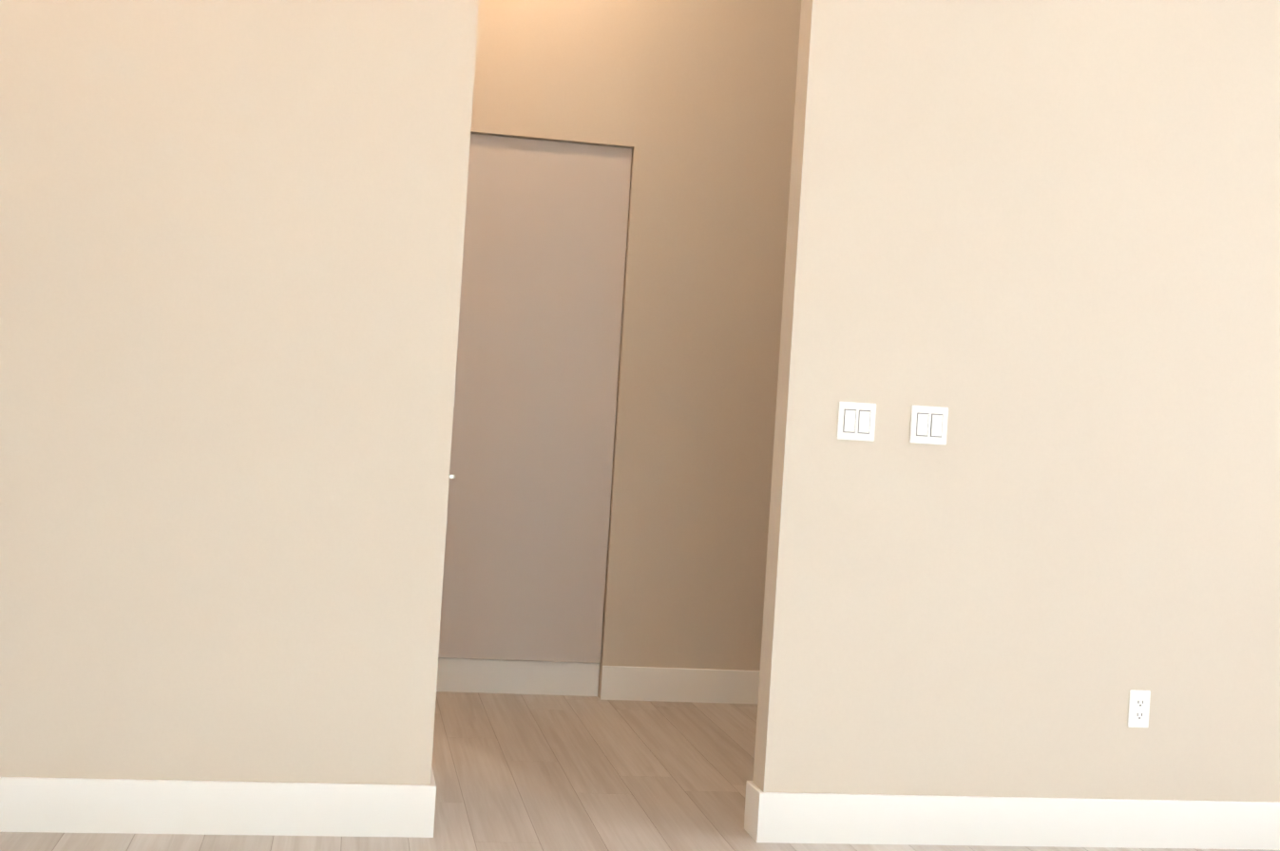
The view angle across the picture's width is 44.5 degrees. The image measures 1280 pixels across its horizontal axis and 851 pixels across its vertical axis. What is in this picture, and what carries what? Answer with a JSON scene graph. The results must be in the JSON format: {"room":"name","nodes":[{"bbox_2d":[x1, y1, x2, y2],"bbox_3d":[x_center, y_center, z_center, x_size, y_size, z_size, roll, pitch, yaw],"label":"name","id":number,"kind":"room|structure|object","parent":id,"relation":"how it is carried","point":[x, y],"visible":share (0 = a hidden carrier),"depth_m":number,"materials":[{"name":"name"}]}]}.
{"room":"empty room","nodes":[
{"label":"empty room","id":0,"kind":"room"},
{"bbox_2d":[384,0,478,785],"bbox_3d":[-0.642,-0.638,4.944,0.130,3.658,0.808,4,0,-10],"label":"wall column","id":1,"kind":"structure","parent":0,"point":[431,391],"depth_m":4.55,"materials":[{"name":"beige paint"}]},
{"bbox_2d":[470,0,643,148],"bbox_3d":[-0.435,-2.008,6.952,0.905,1.479,0.130,4,0,-10],"label":"far wall recess top","id":2,"kind":"structure","parent":0,"point":[562,70],"depth_m":6.91,"materials":[{"name":"beige paint"}]},
{"bbox_2d":[0,691,1279,850],"bbox_3d":[0.944,1.325,3.563,7.275,0.060,7.245,4,0,-10],"label":"floor","id":3,"kind":"structure","parent":0,"point":[526,773],"depth_m":5.27,"materials":[{"name":"brown wood"}]},
{"bbox_2d":[0,0,1279,802],"bbox_3d":[0.821,-0.487,4.860,6.875,3.537,0.137,4,0,-10],"label":"wall","id":4,"kind":"structure","parent":0,"point":[1034,247],"depth_m":4.75,"materials":[{"name":"beige paint"}]},
{"bbox_2d":[0,777,436,838],"bbox_3d":[-1.623,1.060,4.371,2.087,0.150,0.016,4,0,-10],"label":"baseboard","id":5,"kind":"structure","parent":4,"relation":"attached to","point":[125,806],"depth_m":4.44,"materials":[{"name":"white wood"}]},
{"bbox_2d":[430,766,435,785],"bbox_3d":[-0.680,1.117,4.968,0.016,0.150,0.824,4,0,-10],"label":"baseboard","id":6,"kind":"structure","parent":4,"relation":"attached to","point":[432,782],"depth_m":4.63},
{"bbox_2d":[744,781,762,840],"bbox_3d":[0.348,1.181,4.802,0.016,0.150,0.146,4,0,-10],"label":"baseboard","id":7,"kind":"structure","parent":4,"relation":"attached to","point":[753,790],"depth_m":4.80,"materials":[{"name":"white wood"}]},
{"bbox_2d":[837,401,876,441],"bbox_3d":[0.659,-0.012,4.763,0.118,0.116,0.010,4,0,-10],"label":"light switch","id":8,"kind":"object","parent":4,"relation":"attached to","point":[856,421],"visible":1,"depth_m":4.76,"materials":[{"name":"white plastic"}]},
{"bbox_2d":[909,404,948,444],"bbox_3d":[0.887,-0.001,4.804,0.118,0.116,0.010,4,0,-10],"label":"light switch","id":9,"kind":"object","parent":4,"relation":"attached to","point":[928,425],"visible":1,"depth_m":4.80,"materials":[{"name":"white plastic"}]},
{"bbox_2d":[755,792,1279,850],"bbox_3d":[2.231,1.296,5.060,3.820,0.150,0.016,4,0,-10],"label":"baseboard","id":10,"kind":"structure","parent":4,"relation":"attached to","point":[845,819],"depth_m":4.86,"materials":[{"name":"white wood"}]},
{"bbox_2d":[1127,689,1150,727],"bbox_3d":[1.575,0.895,4.940,0.070,0.118,0.009,4,0,-10],"label":"electrical outlet","id":11,"kind":"object","parent":4,"relation":"attached to","point":[1138,709],"visible":1,"depth_m":4.94,"materials":[{"name":"white plastic"}]},
{"bbox_2d":[597,0,801,699],"bbox_3d":[1.869,-0.632,7.384,3.940,3.944,0.130,4,0,-10],"label":"wall","id":12,"kind":"structure","parent":0,"point":[699,349],"depth_m":7.04,"materials":[{"name":"beige paint"}]},
{"bbox_2d":[600,666,760,704],"bbox_3d":[1.764,1.263,7.316,3.940,0.150,0.016,4,0,-10],"label":"baseboard","id":13,"kind":"structure","parent":12,"relation":"attached to","point":[677,685],"depth_m":7.02,"materials":[{"name":"white wood"}]},
{"bbox_3d":[-0.563,-0.040,6.993,0.905,2.465,0.055,4,0,-10],"label":"wall","id":14,"kind":"structure","parent":0,"visible":0},
{"bbox_2d":[436,657,599,696],"bbox_3d":[-0.629,1.115,6.963,0.901,0.150,0.012,4,0,-10],"label":"baseboard","id":15,"kind":"structure","parent":14,"relation":"attached to","point":[514,677],"depth_m":6.97,"materials":[{"name":"white wood"}]},
{"bbox_2d":[438,133,631,663],"bbox_3d":[-0.544,-0.115,6.912,0.897,2.306,0.080,4,0,-10],"label":"closet door","id":16,"kind":"structure","parent":14,"relation":"in","point":[535,397],"depth_m":6.94,"materials":[{"name":"grey paint"}]}
]}

